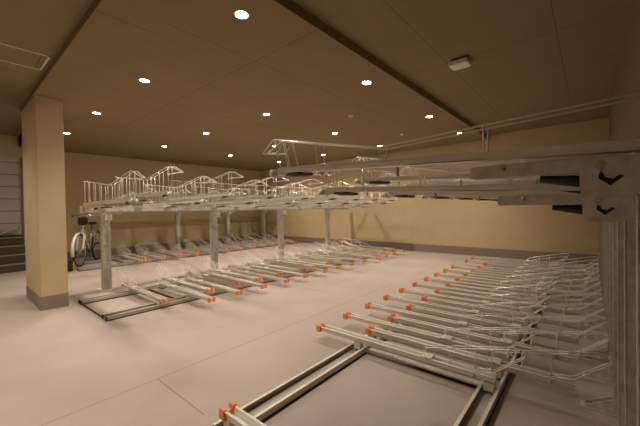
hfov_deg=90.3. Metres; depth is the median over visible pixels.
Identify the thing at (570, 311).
tray
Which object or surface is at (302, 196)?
tray
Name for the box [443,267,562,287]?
tray
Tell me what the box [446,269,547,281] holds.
tray
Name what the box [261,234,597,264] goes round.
baseboard
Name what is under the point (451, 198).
tray
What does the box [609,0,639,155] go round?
wall
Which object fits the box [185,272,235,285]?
tray
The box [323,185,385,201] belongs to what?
tray
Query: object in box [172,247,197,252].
tray
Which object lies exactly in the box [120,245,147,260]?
tray
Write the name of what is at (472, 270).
tray
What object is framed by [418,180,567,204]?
tray
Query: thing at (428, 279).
tray
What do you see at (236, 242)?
tray
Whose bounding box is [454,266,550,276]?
tray
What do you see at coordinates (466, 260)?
tray
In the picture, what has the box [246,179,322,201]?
tray
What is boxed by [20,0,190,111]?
beam
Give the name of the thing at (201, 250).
tray
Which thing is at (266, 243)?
tray
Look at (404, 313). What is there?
tray
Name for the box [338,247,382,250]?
tray
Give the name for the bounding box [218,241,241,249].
tray
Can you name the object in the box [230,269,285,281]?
tray
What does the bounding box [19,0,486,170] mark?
ceiling
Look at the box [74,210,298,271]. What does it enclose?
frame
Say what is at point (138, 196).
tray
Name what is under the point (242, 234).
tray
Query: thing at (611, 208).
post
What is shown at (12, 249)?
steps
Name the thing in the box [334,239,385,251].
tray
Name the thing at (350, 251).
tray
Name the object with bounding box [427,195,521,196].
tray
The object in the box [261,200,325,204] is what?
tray
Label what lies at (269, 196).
tray
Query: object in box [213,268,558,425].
frame
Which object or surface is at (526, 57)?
ceiling
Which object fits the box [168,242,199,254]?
tray
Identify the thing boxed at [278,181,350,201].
tray
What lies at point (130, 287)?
tray
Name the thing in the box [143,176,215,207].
tray
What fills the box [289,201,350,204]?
tray
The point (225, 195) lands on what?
tray
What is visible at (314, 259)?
tray
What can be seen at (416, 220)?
wall
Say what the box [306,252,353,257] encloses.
tray
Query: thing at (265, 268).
tray
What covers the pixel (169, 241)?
tray
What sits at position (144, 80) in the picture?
recessed light
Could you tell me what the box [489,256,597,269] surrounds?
tray
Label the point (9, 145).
wall
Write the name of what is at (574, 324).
tray
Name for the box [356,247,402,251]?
tray
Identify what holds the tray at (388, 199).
on the frame at (105, 214)
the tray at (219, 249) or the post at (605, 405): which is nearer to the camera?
the post at (605, 405)
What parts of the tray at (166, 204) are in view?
support rail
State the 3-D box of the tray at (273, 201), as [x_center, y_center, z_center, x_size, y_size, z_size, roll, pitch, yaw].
[-0.990,-0.299,5.663,2.078,0.409,0.094,0,1,40]
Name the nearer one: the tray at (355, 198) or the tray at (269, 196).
the tray at (269, 196)
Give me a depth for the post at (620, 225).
1.39 m
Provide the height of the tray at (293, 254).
0.284 m
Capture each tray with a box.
[83,171,144,209]
[83,197,135,205]
[103,192,131,205]
[114,166,183,202]
[114,190,171,198]
[116,248,144,261]
[117,269,169,304]
[118,255,142,261]
[120,188,154,205]
[120,201,150,204]
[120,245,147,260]
[120,282,166,300]
[122,253,145,258]
[135,245,164,259]
[137,253,162,258]
[138,243,165,257]
[140,251,164,256]
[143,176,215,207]
[143,198,203,205]
[152,243,182,256]
[154,268,215,302]
[155,242,183,254]
[155,251,180,256]
[157,249,181,253]
[157,263,212,293]
[158,282,211,300]
[161,276,209,291]
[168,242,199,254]
[169,171,243,200]
[169,192,231,200]
[169,241,199,252]
[171,249,195,254]
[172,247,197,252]
[180,191,217,205]
[180,264,242,295]
[181,260,238,287]
[183,242,209,252]
[184,239,209,249]
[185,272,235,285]
[185,277,238,293]
[186,246,209,249]
[186,248,209,251]
[191,180,267,207]
[191,199,254,205]
[197,238,227,248]
[197,239,228,250]
[200,246,227,250]
[203,257,260,281]
[203,261,266,288]
[208,268,257,280]
[208,273,263,287]
[211,177,288,201]
[211,194,275,200]
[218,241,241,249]
[218,245,240,248]
[219,401,266,425]
[221,236,251,245]
[223,237,254,247]
[223,254,280,276]
[224,243,250,246]
[226,257,289,282]
[228,265,278,275]
[230,183,307,206]
[230,200,294,205]
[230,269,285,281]
[233,235,262,243]
[233,236,265,246]
[236,242,263,245]
[242,234,273,244]
[242,252,299,272]
[245,235,276,244]
[245,255,307,277]
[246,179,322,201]
[246,195,310,200]
[247,241,273,244]
[247,262,295,270]
[250,265,302,276]
[254,234,286,243]
[259,249,316,267]
[261,185,331,206]
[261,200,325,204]
[264,233,295,242]
[264,259,311,266]
[266,252,327,272]
[273,247,329,264]
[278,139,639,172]
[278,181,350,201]
[278,250,339,269]
[279,196,338,200]
[288,190,352,206]
[288,245,343,261]
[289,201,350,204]
[292,254,339,260]
[295,248,353,265]
[298,257,349,264]
[301,244,355,260]
[302,184,371,201]
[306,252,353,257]
[307,246,366,262]
[308,197,360,200]
[310,192,373,206]
[310,201,370,204]
[312,155,598,214]
[313,242,366,257]
[316,323,526,392]
[318,250,363,254]
[321,244,379,258]
[321,325,495,383]
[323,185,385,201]
[323,241,376,255]
[326,184,579,191]
[326,252,376,258]
[327,197,380,200]
[328,248,372,252]
[330,192,390,205]
[330,201,388,204]
[331,242,387,256]
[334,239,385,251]
[336,250,384,255]
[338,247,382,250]
[340,241,395,254]
[343,238,393,248]
[343,311,535,361]
[346,248,392,253]
[348,245,390,248]
[351,137,639,193]
[351,239,405,251]
[352,198,398,201]
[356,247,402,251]
[361,173,578,180]
[365,302,541,341]
[365,325,612,390]
[379,173,581,205]
[383,294,547,325]
[388,191,577,194]
[388,313,608,363]
[399,288,551,313]
[400,167,522,185]
[406,304,606,343]
[409,180,522,185]
[412,282,554,309]
[416,283,536,303]
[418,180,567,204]
[421,295,604,328]
[424,277,557,300]
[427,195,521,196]
[427,278,541,295]
[434,272,560,287]
[434,289,603,315]
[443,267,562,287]
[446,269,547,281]
[446,283,601,305]
[449,197,568,204]
[451,263,564,281]
[453,197,497,197]
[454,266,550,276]
[455,278,600,297]
[463,273,599,290]
[465,256,567,268]
[471,253,568,268]
[471,268,599,284]
[473,198,579,204]
[477,263,598,278]
[481,266,583,278]
[483,260,598,273]
[486,263,584,273]
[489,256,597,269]
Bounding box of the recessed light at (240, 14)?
[233,9,249,19]
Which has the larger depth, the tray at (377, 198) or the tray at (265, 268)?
the tray at (377, 198)
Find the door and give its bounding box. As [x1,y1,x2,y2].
[0,156,24,236]
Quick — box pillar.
[21,96,68,310]
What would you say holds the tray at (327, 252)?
on the frame at (105, 214)
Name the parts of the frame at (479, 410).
floor rail, floor rail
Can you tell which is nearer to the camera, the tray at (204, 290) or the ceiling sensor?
the ceiling sensor
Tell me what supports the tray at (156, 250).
on the frame at (177, 213)
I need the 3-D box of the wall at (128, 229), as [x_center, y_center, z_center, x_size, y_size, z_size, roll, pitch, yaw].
[-5.640,-0.401,8.392,0.117,3.042,10.179,0,1,40]
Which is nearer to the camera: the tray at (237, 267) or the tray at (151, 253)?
the tray at (237, 267)
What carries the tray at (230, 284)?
on the frame at (105, 214)
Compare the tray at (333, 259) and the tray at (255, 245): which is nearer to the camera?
the tray at (333, 259)
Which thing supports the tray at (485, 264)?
on the frame at (479, 410)
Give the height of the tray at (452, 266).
0.284 m
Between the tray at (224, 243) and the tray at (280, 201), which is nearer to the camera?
the tray at (280, 201)
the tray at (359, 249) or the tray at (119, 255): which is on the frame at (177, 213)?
the tray at (119, 255)
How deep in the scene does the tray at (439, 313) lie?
2.69 m
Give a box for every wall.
[0,135,24,240]
[4,152,260,251]
[260,118,608,254]
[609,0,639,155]
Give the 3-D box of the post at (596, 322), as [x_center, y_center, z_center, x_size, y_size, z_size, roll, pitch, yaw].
[2.577,0.466,2.901,0.257,1.166,0.100,0,1,40]
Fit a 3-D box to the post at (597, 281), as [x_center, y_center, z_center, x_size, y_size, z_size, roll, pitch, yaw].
[3.838,0.382,4.386,0.257,1.252,0.100,0,1,40]
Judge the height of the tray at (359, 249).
0.284 m
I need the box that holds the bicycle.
[70,214,100,266]
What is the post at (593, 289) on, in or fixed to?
on the floor
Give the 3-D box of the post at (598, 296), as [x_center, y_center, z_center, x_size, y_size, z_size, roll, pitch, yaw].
[3.333,0.399,3.792,0.257,1.252,0.100,0,1,40]
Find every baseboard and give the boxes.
[67,234,260,259]
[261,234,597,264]
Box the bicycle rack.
[263,91,639,186]
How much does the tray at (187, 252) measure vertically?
0.037 m
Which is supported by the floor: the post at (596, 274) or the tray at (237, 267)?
the post at (596, 274)
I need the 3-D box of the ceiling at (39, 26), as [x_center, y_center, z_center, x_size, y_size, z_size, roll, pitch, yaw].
[-3.426,-1.508,1.780,4.111,0.234,3.019,0,1,40]
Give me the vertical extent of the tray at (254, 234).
0.284 m
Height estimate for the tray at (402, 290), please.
0.284 m
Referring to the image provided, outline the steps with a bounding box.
[0,236,25,273]
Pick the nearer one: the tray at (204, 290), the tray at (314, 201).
the tray at (204, 290)
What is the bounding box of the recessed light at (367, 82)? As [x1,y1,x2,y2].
[362,80,371,84]
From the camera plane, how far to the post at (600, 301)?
3.48 m
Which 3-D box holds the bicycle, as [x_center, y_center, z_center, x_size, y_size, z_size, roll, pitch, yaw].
[-5.236,0.580,7.204,0.606,1.109,1.757,-1,1,-18]
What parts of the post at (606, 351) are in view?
plate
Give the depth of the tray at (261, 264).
5.78 m
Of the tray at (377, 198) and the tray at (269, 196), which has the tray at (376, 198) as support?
the tray at (377, 198)
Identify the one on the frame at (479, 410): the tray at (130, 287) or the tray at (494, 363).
the tray at (494, 363)
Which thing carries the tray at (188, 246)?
on the frame at (177, 213)
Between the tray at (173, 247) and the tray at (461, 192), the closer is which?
the tray at (461, 192)
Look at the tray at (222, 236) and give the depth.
9.83 m
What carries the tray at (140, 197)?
on the frame at (105, 214)
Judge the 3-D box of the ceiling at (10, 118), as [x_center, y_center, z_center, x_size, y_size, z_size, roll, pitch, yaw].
[-6.343,-1.743,4.503,3.861,0.234,3.401,0,1,40]
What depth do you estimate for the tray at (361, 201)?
7.26 m
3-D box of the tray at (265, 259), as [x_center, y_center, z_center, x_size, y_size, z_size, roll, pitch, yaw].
[-0.669,0.898,6.163,1.536,0.284,0.086,0,1,40]
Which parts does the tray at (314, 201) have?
support rail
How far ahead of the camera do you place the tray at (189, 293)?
4.12 m
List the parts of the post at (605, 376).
plate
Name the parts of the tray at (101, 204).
support rail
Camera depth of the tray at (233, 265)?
5.41 m
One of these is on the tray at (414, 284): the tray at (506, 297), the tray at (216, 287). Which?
the tray at (506, 297)
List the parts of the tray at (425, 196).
pull handle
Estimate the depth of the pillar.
3.81 m
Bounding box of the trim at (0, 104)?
[0,104,19,108]
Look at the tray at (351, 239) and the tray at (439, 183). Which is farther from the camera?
the tray at (351, 239)
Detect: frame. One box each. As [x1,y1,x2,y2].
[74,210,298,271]
[78,205,398,321]
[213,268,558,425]
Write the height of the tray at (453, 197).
0.087 m
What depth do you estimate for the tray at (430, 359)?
2.18 m
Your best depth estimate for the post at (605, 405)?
1.69 m
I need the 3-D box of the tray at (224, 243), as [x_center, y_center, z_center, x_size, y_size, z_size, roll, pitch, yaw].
[-2.396,0.952,9.363,1.357,0.037,0.070,0,1,40]
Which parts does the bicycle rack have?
pull handle, support rail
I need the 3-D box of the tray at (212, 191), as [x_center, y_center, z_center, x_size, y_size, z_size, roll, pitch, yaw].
[-3.293,-0.384,8.675,2.078,0.409,0.094,0,1,40]
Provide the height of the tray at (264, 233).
0.284 m
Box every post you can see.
[579,154,639,425]
[581,204,617,417]
[582,195,636,425]
[582,222,612,385]
[583,222,609,361]
[584,222,606,343]
[585,222,603,316]
[585,222,604,328]
[586,239,600,291]
[587,222,598,275]
[587,222,599,285]
[587,222,601,298]
[589,222,602,307]
[617,222,624,425]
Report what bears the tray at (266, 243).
on the frame at (177, 213)
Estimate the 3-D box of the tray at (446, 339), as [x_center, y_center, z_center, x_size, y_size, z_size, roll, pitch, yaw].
[0.829,0.918,2.586,1.536,0.284,0.086,0,1,40]
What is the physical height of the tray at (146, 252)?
0.284 m
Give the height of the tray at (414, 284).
0.284 m
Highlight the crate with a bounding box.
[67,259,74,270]
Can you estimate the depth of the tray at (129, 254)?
7.45 m
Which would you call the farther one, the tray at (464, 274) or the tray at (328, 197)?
the tray at (328, 197)
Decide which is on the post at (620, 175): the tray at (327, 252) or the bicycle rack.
the bicycle rack
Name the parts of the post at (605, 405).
plate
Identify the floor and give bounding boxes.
[0,240,617,425]
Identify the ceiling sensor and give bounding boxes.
[448,56,470,70]
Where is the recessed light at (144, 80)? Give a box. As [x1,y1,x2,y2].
[138,78,150,82]
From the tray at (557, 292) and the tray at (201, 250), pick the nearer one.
the tray at (557, 292)
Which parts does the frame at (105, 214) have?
post, plate, floor rail, post, floor rail, post, post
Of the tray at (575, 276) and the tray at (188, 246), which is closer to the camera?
the tray at (575, 276)
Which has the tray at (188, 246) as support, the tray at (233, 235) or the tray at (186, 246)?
the tray at (186, 246)
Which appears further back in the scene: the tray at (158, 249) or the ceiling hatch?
the tray at (158, 249)
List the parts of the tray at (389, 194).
pull handle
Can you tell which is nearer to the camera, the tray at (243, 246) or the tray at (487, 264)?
the tray at (487, 264)
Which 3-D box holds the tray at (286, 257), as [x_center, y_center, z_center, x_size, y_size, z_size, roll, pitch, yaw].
[-0.421,0.890,6.454,1.536,0.284,0.086,0,1,40]
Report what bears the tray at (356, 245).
on the frame at (105, 214)
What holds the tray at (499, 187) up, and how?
on the tray at (556, 200)
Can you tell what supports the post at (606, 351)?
on the floor
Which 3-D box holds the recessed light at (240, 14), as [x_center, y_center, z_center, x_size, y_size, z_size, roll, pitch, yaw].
[-0.593,-1.501,2.408,0.122,0.005,0.122,0,1,40]
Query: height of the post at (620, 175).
1.252 m
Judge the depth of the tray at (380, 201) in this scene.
8.06 m
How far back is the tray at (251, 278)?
5.06 m
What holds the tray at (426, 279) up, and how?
on the frame at (479, 410)
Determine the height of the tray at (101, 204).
0.409 m
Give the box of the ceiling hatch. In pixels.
[0,43,50,70]
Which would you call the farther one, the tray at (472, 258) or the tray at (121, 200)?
the tray at (472, 258)
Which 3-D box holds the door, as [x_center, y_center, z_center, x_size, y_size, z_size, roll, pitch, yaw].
[-7.582,-0.323,5.677,0.074,1.712,3.370,0,1,40]
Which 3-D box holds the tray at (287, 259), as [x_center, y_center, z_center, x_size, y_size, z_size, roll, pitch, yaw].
[-0.255,0.892,6.036,1.536,0.284,0.086,0,1,40]
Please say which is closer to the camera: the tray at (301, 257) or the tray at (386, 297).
the tray at (386, 297)
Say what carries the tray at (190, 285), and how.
on the tray at (204, 290)
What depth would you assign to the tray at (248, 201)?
5.02 m
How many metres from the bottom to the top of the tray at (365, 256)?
0.037 m
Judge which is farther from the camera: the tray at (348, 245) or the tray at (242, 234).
the tray at (242, 234)
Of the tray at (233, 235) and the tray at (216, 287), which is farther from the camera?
the tray at (233, 235)
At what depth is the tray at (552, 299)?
3.55 m
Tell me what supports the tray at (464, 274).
on the frame at (479, 410)
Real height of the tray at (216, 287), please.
0.284 m
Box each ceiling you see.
[0,0,94,106]
[0,106,21,136]
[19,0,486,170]
[292,0,633,134]
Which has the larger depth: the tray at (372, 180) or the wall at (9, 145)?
the wall at (9, 145)
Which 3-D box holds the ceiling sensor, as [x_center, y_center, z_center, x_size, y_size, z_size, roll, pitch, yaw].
[1.498,-1.605,3.413,0.187,0.066,0.172,0,1,40]
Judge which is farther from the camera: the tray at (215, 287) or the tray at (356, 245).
the tray at (356, 245)
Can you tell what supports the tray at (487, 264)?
on the tray at (485, 264)
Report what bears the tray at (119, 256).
on the tray at (119, 255)
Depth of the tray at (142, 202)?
7.46 m
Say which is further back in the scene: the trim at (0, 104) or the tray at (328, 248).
the tray at (328, 248)
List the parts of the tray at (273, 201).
support rail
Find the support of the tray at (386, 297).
on the frame at (479, 410)
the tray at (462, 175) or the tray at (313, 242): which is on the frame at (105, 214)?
the tray at (313, 242)
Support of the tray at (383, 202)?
on the tray at (380, 201)
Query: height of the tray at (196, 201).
0.058 m
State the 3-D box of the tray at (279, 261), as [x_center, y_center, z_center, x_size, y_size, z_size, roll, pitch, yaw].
[-0.616,0.963,6.120,1.357,0.037,0.070,0,1,40]
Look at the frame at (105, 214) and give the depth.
4.68 m
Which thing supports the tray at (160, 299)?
on the frame at (105, 214)
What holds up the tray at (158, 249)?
on the frame at (177, 213)
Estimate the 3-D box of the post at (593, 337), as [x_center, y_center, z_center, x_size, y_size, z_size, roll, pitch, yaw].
[2.324,0.431,2.604,0.257,1.252,0.100,0,1,40]
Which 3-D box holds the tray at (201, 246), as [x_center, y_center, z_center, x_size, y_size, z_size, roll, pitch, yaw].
[-2.983,0.904,8.775,1.536,0.284,0.086,0,1,40]
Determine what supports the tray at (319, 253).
on the frame at (105, 214)
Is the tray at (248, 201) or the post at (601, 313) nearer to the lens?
the post at (601, 313)
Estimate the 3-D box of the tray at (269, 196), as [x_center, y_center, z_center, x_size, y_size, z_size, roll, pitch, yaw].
[-1.250,-0.377,5.358,2.078,0.409,0.094,0,1,40]
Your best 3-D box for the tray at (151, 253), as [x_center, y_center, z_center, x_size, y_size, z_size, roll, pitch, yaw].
[-4.150,1.002,7.865,1.357,0.037,0.070,0,1,40]
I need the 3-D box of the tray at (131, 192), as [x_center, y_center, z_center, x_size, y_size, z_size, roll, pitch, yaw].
[-4.554,-0.258,7.191,2.078,0.409,0.094,0,1,40]
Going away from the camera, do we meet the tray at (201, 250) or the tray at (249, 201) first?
the tray at (249, 201)
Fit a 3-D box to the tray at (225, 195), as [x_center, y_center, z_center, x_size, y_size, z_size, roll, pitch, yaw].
[-1.768,-0.360,4.749,2.078,0.409,0.094,0,1,40]
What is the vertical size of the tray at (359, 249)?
0.037 m
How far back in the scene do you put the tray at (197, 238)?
9.27 m
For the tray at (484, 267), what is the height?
0.284 m
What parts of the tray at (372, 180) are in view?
pull handle, support rail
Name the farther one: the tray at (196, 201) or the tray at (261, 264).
the tray at (261, 264)
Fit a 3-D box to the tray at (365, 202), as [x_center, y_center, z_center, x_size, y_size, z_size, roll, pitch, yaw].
[0.446,-0.233,7.590,1.771,0.058,0.067,0,1,40]
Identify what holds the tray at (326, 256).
on the frame at (105, 214)
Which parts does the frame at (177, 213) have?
floor rail, post, floor rail, post, post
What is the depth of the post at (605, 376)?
1.99 m
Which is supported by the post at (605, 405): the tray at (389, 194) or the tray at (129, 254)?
the tray at (389, 194)
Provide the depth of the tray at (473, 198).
4.21 m
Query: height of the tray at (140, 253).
0.284 m
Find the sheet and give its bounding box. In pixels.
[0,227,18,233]
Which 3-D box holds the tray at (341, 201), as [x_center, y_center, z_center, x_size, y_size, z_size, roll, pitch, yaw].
[0.044,-0.333,6.880,2.078,0.409,0.094,0,1,40]
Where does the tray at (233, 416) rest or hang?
on the frame at (479, 410)
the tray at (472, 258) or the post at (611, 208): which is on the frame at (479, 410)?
the tray at (472, 258)
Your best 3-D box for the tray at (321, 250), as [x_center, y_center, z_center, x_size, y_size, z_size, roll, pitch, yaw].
[0.484,0.927,7.416,1.357,0.037,0.070,0,1,40]
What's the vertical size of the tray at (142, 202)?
0.058 m
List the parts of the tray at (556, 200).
pull handle, support rail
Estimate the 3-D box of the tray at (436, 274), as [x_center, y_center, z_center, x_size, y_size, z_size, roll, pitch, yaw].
[2.342,0.869,4.366,1.536,0.284,0.086,0,1,40]
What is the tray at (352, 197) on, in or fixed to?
on the frame at (105, 214)
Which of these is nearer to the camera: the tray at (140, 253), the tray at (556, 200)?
the tray at (556, 200)
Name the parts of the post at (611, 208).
pivot plate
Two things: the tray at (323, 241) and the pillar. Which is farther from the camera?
the tray at (323, 241)
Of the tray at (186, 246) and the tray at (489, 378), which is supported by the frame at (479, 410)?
the tray at (489, 378)
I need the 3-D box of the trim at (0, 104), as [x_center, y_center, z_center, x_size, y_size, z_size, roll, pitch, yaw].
[-5.017,-1.526,3.142,0.078,0.289,3.034,0,1,40]
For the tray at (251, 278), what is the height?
0.284 m
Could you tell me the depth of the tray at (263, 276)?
5.05 m
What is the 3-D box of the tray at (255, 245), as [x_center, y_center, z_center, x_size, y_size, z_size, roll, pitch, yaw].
[-2.180,0.878,9.720,1.536,0.284,0.086,0,1,40]
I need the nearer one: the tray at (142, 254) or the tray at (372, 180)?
the tray at (372, 180)
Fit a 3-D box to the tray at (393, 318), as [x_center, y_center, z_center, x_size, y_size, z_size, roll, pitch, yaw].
[1.240,0.912,2.504,1.536,0.284,0.086,0,1,40]
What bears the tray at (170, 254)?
on the tray at (156, 250)
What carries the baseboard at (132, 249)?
attached to the wall at (128, 229)
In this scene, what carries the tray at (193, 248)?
on the frame at (177, 213)
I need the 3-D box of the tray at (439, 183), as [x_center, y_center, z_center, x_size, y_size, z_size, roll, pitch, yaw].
[1.303,-0.255,2.428,1.563,0.324,0.094,0,1,40]
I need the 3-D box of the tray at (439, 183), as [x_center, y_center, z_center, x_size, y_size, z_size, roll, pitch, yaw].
[1.355,-0.225,2.385,1.427,0.087,0.067,0,1,40]
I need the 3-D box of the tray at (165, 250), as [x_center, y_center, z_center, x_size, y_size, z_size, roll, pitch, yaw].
[-3.882,0.993,8.180,1.357,0.037,0.070,0,1,40]
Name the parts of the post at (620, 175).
pivot plate, pivot plate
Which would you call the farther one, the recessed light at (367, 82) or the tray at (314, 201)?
the tray at (314, 201)
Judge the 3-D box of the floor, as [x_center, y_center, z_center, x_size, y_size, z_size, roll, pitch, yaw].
[-1.783,1.135,5.156,10.249,0.078,10.491,0,1,40]
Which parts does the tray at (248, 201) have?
support rail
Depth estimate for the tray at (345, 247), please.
7.37 m
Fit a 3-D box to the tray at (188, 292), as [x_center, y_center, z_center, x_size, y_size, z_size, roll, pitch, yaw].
[-1.778,1.009,4.139,1.357,0.037,0.070,0,1,40]
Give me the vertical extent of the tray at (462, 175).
0.087 m

